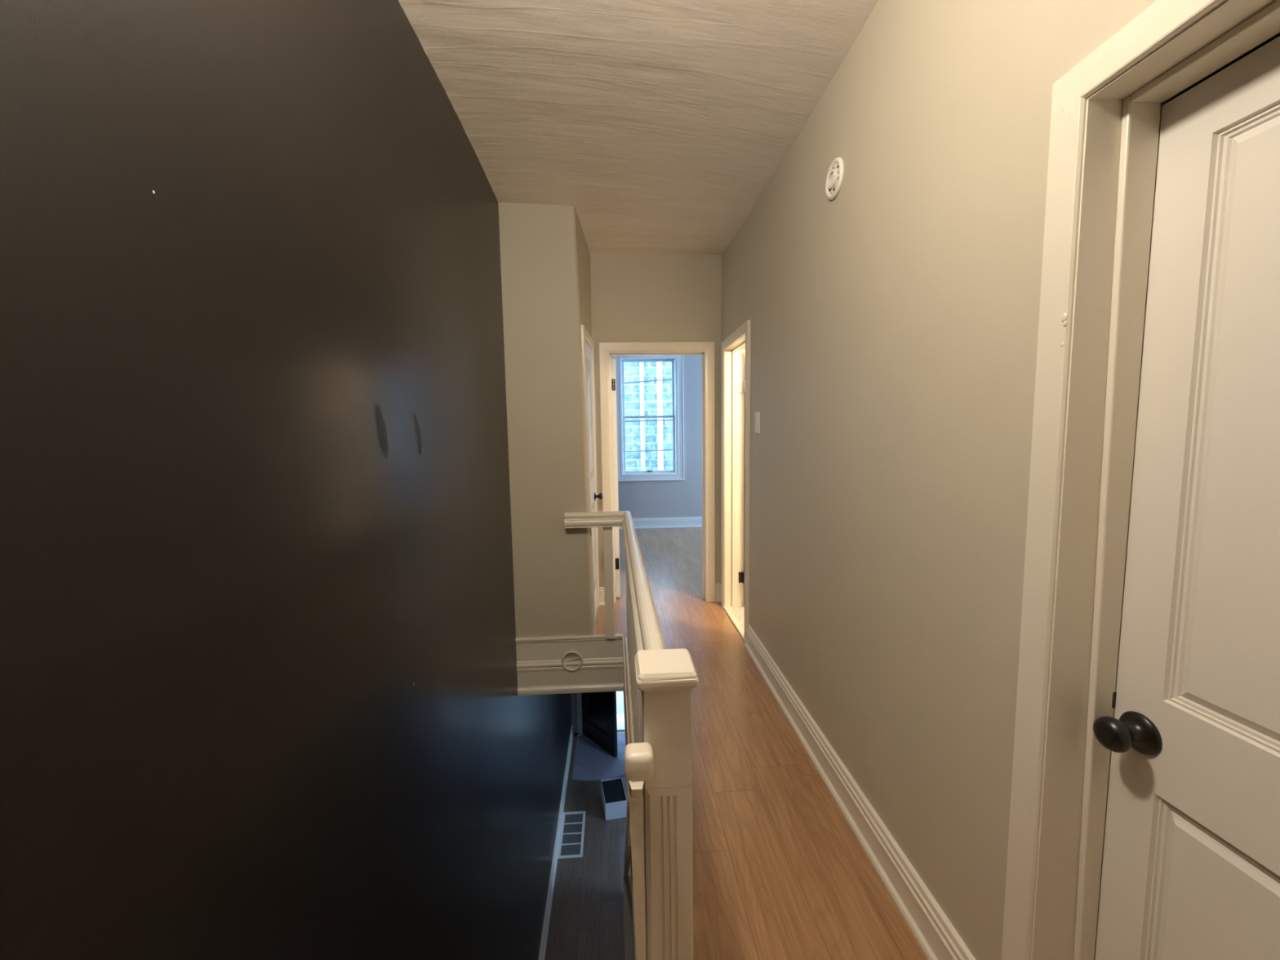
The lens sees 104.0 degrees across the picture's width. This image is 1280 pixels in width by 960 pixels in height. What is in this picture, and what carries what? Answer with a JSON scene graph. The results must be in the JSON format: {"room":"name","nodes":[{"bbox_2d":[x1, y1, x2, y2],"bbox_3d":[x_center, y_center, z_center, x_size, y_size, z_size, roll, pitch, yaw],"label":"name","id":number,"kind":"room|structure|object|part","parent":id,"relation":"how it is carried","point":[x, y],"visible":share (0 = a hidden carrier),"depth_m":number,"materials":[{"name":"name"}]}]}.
{"room":"upstairs hallway","nodes":[
{"label":"upstairs hallway","id":0,"kind":"room"},
{"bbox_2d":[0,0,571,959],"bbox_3d":[-0.812,1.133,2.829,0.170,5.950,8.900,-1,5,-3],"label":"wall","id":1,"kind":"structure","parent":0,"point":[260,700],"depth_m":0.89,"materials":[{"name":"black paint"}]},
{"bbox_2d":[537,724,573,959],"bbox_3d":[-0.856,3.723,5.236,0.028,0.136,3.800,-1,5,-3],"label":"baseboard","id":2,"kind":"structure","parent":1,"relation":"attached to","point":[550,891],"depth_m":4.92,"materials":[{"name":"white paint"}]},
{"bbox_2d":[515,633,623,695],"bbox_3d":[-0.465,1.242,3.354,0.715,0.398,0.026,-1,5,-3],"label":"trim","id":3,"kind":"structure","parent":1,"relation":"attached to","point":[540,670],"depth_m":3.35,"materials":[{"name":"white paint"}]},
{"bbox_2d":[561,649,582,671],"bbox_3d":[-0.455,1.211,3.348,0.144,0.144,0.018,-1,5,-3],"label":"round cover plate","id":4,"kind":"object","parent":3,"relation":"attached to","point":[571,655],"visible":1,"depth_m":3.35,"materials":[{"name":"paint"}]},
{"bbox_2d":[497,202,595,637],"bbox_3d":[-0.600,-0.418,3.514,0.532,2.900,0.620,-1,5,-3],"label":"wall","id":5,"kind":"structure","parent":0,"point":[545,254],"depth_m":3.21,"materials":[{"name":"beige paint"}]},
{"bbox_2d":[581,324,602,635],"bbox_3d":[-0.327,0.001,3.575,0.087,2.046,0.590,-1,5,1],"label":"door","id":6,"kind":"structure","parent":5,"relation":"in","point":[588,344],"depth_m":3.56,"materials":[{"name":"white paint"}]},
{"bbox_3d":[-0.311,0.122,3.752,0.063,0.062,0.062,-1,5,-3],"label":"handle","id":7,"kind":"part","parent":6,"relation":"part of","materials":[{"name":"black metal"}]},
{"bbox_2d":[570,693,577,733],"bbox_3d":[0.927,2.288,7.311,3.870,2.540,0.400,-1,5,-3],"label":"wall","id":8,"kind":"structure","parent":0,"point":[573,695],"depth_m":7.10,"materials":[{"name":"grey paint"}]},
{"bbox_2d":[581,691,617,757],"bbox_3d":[-0.599,2.621,6.737,0.114,2.020,0.731,-6,7,-42],"label":"door","id":9,"kind":"structure","parent":8,"relation":"in","point":[599,719],"depth_m":6.74,"materials":[{"name":"black paint"}]},
{"bbox_2d":[576,693,625,733],"bbox_3d":[-0.412,2.524,7.249,1.010,2.125,0.421,-1,5,-3],"label":"trim","id":10,"kind":"structure","parent":8,"relation":"attached to","point":[620,717],"depth_m":7.11,"materials":[{"name":"white paint"}]},
{"bbox_2d":[544,730,630,959],"bbox_3d":[1.131,4.005,3.209,3.970,0.100,8.900,-1,5,-3],"label":"floor","id":11,"kind":"structure","parent":0,"point":[587,919],"depth_m":4.70,"materials":[{"name":"brown wood"}]},
{"bbox_2d":[557,811,585,858],"bbox_3d":[-0.723,3.775,5.339,0.253,0.010,0.610,-1,5,-3],"label":"floor vent","id":12,"kind":"object","parent":11,"relation":"in","point":[582,833],"visible":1,"depth_m":5.31,"materials":[{"name":"white plastic"}]},
{"bbox_3d":[-0.716,3.796,5.132,0.181,0.005,0.126,-1,5,-3],"label":"grille panel","id":13,"kind":"part","parent":12,"relation":"part of","materials":[{"name":"grey metal"}]},
{"bbox_3d":[-0.723,3.783,5.270,0.181,0.005,0.126,-1,5,-3],"label":"grille panel","id":14,"kind":"part","parent":12,"relation":"part of","materials":[{"name":"grey metal"}]},
{"bbox_3d":[-0.731,3.770,5.408,0.181,0.005,0.126,-1,5,-3],"label":"grille panel","id":15,"kind":"part","parent":12,"relation":"part of","materials":[{"name":"grey metal"}]},
{"bbox_3d":[-0.739,3.757,5.545,0.181,0.005,0.126,-1,5,-3],"label":"grille panel","id":16,"kind":"part","parent":12,"relation":"part of","materials":[{"name":"grey metal"}]},
{"bbox_2d":[571,731,625,780],"bbox_3d":[-0.002,3.630,6.657,1.750,0.021,0.970,-1,5,-3],"label":"rug","id":17,"kind":"object","parent":11,"relation":"on","point":[591,762],"visible":0.3,"depth_m":6.50,"materials":[{"name":"fabric"}]},
{"bbox_2d":[600,775,626,820],"bbox_3d":[-0.251,3.613,5.712,0.346,0.244,0.423,-2,6,-11],"label":"open box","id":18,"kind":"object","parent":11,"relation":"on","point":[614,790],"visible":0.8,"depth_m":5.63,"materials":[{"name":"white cardboard"}]},
{"bbox_2d":[398,0,878,254],"bbox_3d":[-0.005,-1.526,1.009,1.560,0.335,5.495,-1,5,-3],"label":"ceiling","id":19,"kind":"structure","parent":0,"point":[664,124],"depth_m":2.04,"materials":[{"name":"paint"}]},
{"bbox_2d":[610,355,702,518],"bbox_3d":[0.873,-0.811,7.114,3.870,2.950,0.200,-1,5,-3],"label":"wall","id":20,"kind":"structure","parent":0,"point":[674,498],"depth_m":7.06,"materials":[{"name":"grey paint"}]},
{"bbox_2d":[613,355,684,481],"bbox_3d":[0.124,-0.893,7.040,0.960,1.800,0.250,-1,5,-3],"label":"window","id":21,"kind":"structure","parent":20,"relation":"attached to","point":[677,472],"depth_m":7.00,"materials":[{"name":"white paint"}]},
{"bbox_3d":[0.116,-1.282,7.042,0.740,0.818,0.030,-1,5,-3],"label":"sash","id":22,"kind":"part","parent":21,"relation":"part of","materials":[{"name":"clear glass"}]},
{"bbox_3d":[0.130,-0.503,7.077,0.740,0.808,0.030,-1,5,-3],"label":"sash","id":23,"kind":"part","parent":21,"relation":"part of","materials":[{"name":"clear glass"}]},
{"bbox_2d":[618,516,702,528],"bbox_3d":[0.901,0.596,7.133,3.870,0.143,0.030,-1,5,-3],"label":"baseboard","id":24,"kind":"structure","parent":20,"relation":"attached to","point":[686,522],"depth_m":7.10,"materials":[{"name":"white paint"}]},
{"bbox_2d":[590,253,745,599],"bbox_3d":[1.046,-0.512,3.965,3.870,2.950,0.115,-1,5,-3],"label":"wall","id":25,"kind":"structure","parent":0,"point":[635,297],"depth_m":3.78,"materials":[{"name":"beige paint"}]},
{"bbox_2d":[599,586,604,605],"bbox_3d":[-0.308,0.920,3.954,0.065,0.143,0.030,-1,5,-3],"label":"baseboard","id":26,"kind":"structure","parent":25,"relation":"attached to","point":[602,591],"depth_m":3.95,"materials":[{"name":"white paint"}]},
{"bbox_2d":[611,356,620,597],"bbox_3d":[-0.216,-0.034,4.356,0.040,1.940,0.716,-1,5,-3],"label":"door","id":27,"kind":"structure","parent":25,"relation":"in","point":[613,358],"depth_m":4.01,"materials":[{"name":"white paint"}]},
{"bbox_2d":[599,341,715,604],"bbox_3d":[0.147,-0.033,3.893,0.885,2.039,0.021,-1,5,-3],"label":"trim","id":28,"kind":"structure","parent":25,"relation":"attached to","point":[708,347],"depth_m":3.84,"materials":[{"name":"white paint"}]},
{"bbox_2d":[715,582,721,601],"bbox_3d":[0.630,0.901,4.003,0.051,0.143,0.030,-1,5,-3],"label":"baseboard","id":29,"kind":"structure","parent":25,"relation":"attached to","point":[718,585],"depth_m":4.00,"materials":[{"name":"white paint"}]},
{"bbox_2d":[723,605,744,640],"bbox_3d":[0.680,1.009,3.549,0.044,0.012,0.634,-1,5,-3],"label":"trim","id":30,"kind":"structure","parent":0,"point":[728,611],"depth_m":3.54,"materials":[{"name":"white paint"}]},
{"bbox_2d":[595,527,927,959],"bbox_3d":[1.134,1.239,2.997,3.870,0.366,8.800,-1,5,-3],"label":"floor","id":31,"kind":"structure","parent":0,"point":[780,873],"depth_m":1.75,"materials":[{"name":"brown wood"}]},
{"bbox_2d":[622,635,636,959],"bbox_3d":[-0.050,1.342,2.240,0.009,0.398,2.305,-1,5,-3],"label":"trim","id":32,"kind":"structure","parent":31,"relation":"attached to","point":[625,707],"depth_m":2.44,"materials":[{"name":"white paint"}]},
{"bbox_2d":[564,511,698,959],"bbox_3d":[-0.184,0.699,2.126,0.463,0.931,2.419,-1,5,-3],"label":"stair railing","id":33,"kind":"object","parent":31,"relation":"on","point":[661,681],"visible":0.94,"depth_m":0.94,"materials":[{"name":"paint"}]},
{"bbox_3d":[-0.205,0.339,2.128,0.438,0.135,2.293,-1,5,-3],"label":"handrail","id":34,"kind":"part","parent":33,"relation":"part of","materials":[{"name":"paint"}]},
{"bbox_3d":[-0.008,1.150,2.192,0.060,0.012,2.239,-1,5,-3],"label":"shoe rail","id":35,"kind":"part","parent":33,"relation":"part of","materials":[{"name":"white paint"}]},
{"bbox_2d":[622,742,653,959],"bbox_3d":[-0.037,2.190,2.409,0.078,3.702,2.765,-1,5,-3],"label":"stair handrail","id":36,"kind":"object","parent":33,"relation":"attached to","point":[638,757],"visible":0.9,"depth_m":0.94,"materials":[{"name":"paint"}]},
{"bbox_3d":[-0.058,1.759,2.331,0.026,2.784,2.694,-1,5,-3],"label":"rail","id":37,"kind":"part","parent":36,"relation":"part of","materials":[{"name":"white paint"}]},
{"bbox_3d":[-0.002,0.502,0.891,0.052,0.054,0.047,-1,5,-3],"label":"rail","id":38,"kind":"part","parent":36,"relation":"part of","materials":[{"name":"paint"}]},
{"bbox_3d":[0.055,0.817,0.992,0.088,0.901,0.090,-1,5,-3],"label":"newel post","id":39,"kind":"part","parent":33,"relation":"part of","materials":[{"name":"paint"}]},
{"bbox_2d":[721,0,1156,959],"bbox_3d":[0.806,-0.240,1.166,0.125,2.950,5.477,-1,5,-2],"label":"wall","id":40,"kind":"structure","parent":0,"point":[894,317],"depth_m":1.34,"materials":[{"name":"beige paint"}]},
{"bbox_2d":[721,320,751,643],"bbox_3d":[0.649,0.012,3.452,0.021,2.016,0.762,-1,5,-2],"label":"trim","id":41,"kind":"structure","parent":40,"relation":"attached to","point":[745,328],"depth_m":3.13,"materials":[{"name":"white paint"}]},
{"bbox_2d":[738,380,745,584],"bbox_3d":[1.081,0.011,3.768,0.667,1.925,0.051,-1,5,-3],"label":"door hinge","id":42,"kind":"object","parent":40,"relation":"in","point":[742,383],"depth_m":3.71,"materials":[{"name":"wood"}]},
{"bbox_2d":[755,411,759,433],"bbox_3d":[0.670,-0.327,2.863,0.013,0.124,0.080,-1,5,-3],"label":"light switch","id":43,"kind":"object","parent":40,"relation":"attached to","point":[757,414],"visible":1,"depth_m":2.84,"materials":[{"name":"white plastic"}]},
{"bbox_2d":[825,156,844,199],"bbox_3d":[0.693,-1.079,1.792,0.020,0.132,0.132,-1,5,-3],"label":"detector","id":44,"kind":"object","parent":40,"relation":"attached to","point":[834,178],"visible":1,"depth_m":1.77,"materials":[{"name":"white plastic"}]},
{"bbox_2d":[827,164,839,193],"bbox_3d":[0.690,-1.079,1.792,0.012,0.090,0.091,-1,5,-3],"label":"vent","id":45,"kind":"object","parent":44,"relation":"attached to","point":[833,171],"depth_m":1.78,"materials":[{"name":"paint"}]},
{"bbox_2d":[744,623,976,959],"bbox_3d":[0.718,1.081,2.114,0.030,0.143,2.111,-1,5,-2],"label":"baseboard","id":46,"kind":"structure","parent":40,"relation":"attached to","point":[935,934],"depth_m":1.60,"materials":[{"name":"white paint"}]},
{"bbox_2d":[1001,0,1226,959],"bbox_3d":[0.767,0.317,0.551,0.024,1.959,0.850,-1,5,-2],"label":"trim","id":47,"kind":"structure","parent":40,"relation":"attached to","point":[1162,20],"depth_m":0.90,"materials":[{"name":"paint"}]},
{"bbox_2d":[1031,0,1279,959],"bbox_3d":[0.837,0.343,0.556,0.134,1.904,0.740,-1,5,-3],"label":"trim","id":48,"kind":"structure","parent":40,"relation":"attached to","point":[1122,123],"depth_m":0.87,"materials":[{"name":"paint"}]},
{"bbox_2d":[1093,35,1279,959],"bbox_3d":[0.868,0.352,0.565,0.104,1.868,0.707,-1,5,-3],"label":"door","id":49,"kind":"structure","parent":40,"relation":"in","point":[1191,862],"depth_m":0.77,"materials":[{"name":"white paint"}]},
{"bbox_3d":[0.864,0.401,0.918,0.007,0.030,0.013,-1,5,-3],"label":"strike plate","id":50,"kind":"part","parent":49,"relation":"part of","materials":[{"name":"black metal"}]},
{"bbox_3d":[0.836,0.440,0.867,0.070,0.069,0.069,-1,5,-3],"label":"handle","id":51,"kind":"part","parent":49,"relation":"part of","materials":[{"name":"black metal"}]},
{"bbox_2d":[1165,32,1279,103],"bbox_3d":[1.091,-1.620,2.673,4.070,0.700,8.900,-1,5,-3],"label":"ceiling","id":52,"kind":"structure","parent":0,"point":[1276,36],"depth_m":2.24,"materials":[{"name":"paint"}]},
{"label":"outside","id":53,"kind":"structure","parent":0,"visible":0},
{"bbox_2d":[616,691,623,694],"bbox_3d":[1.516,3.518,10.578,20.000,0.150,5.800,-1,5,-3],"label":"paving","id":54,"kind":"object","parent":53,"point":[617,692],"depth_m":8.60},
{"bbox_2d":[616,694,624,714],"bbox_3d":[-0.348,3.644,7.998,1.800,0.150,0.850,-1,5,-3],"label":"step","id":55,"kind":"structure","parent":54,"relation":"on","point":[620,698],"depth_m":7.95,"materials":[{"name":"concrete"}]},
{"bbox_2d":[621,361,672,472],"bbox_3d":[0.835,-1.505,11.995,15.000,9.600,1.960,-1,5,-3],"label":"window panes","id":56,"kind":"structure","parent":54,"relation":"on","point":[651,397],"depth_m":11.11,"materials":[{"name":"clear glass"}]},
{"bbox_2d":[621,378,671,383],"bbox_3d":[0.430,-2.036,9.985,12.018,0.898,2.209,-1,5,-3],"label":"overhead cable","id":57,"kind":"object","parent":56,"relation":"attached to","point":[665,379],"visible":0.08,"depth_m":8.89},
{"bbox_2d":[622,419,672,422],"bbox_3d":[0.439,-1.293,10.107,12.018,0.270,2.109,-1,5,-3],"label":"overhead cable","id":58,"kind":"object","parent":56,"relation":"attached to","point":[655,420],"visible":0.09,"depth_m":9.05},
{"bbox_2d":[625,448,672,452],"bbox_3d":[0.448,-0.772,10.132,12.018,0.355,2.159,-1,5,-3],"label":"overhead cable","id":59,"kind":"object","parent":56,"relation":"attached to","point":[670,449],"visible":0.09,"depth_m":9.06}
]}

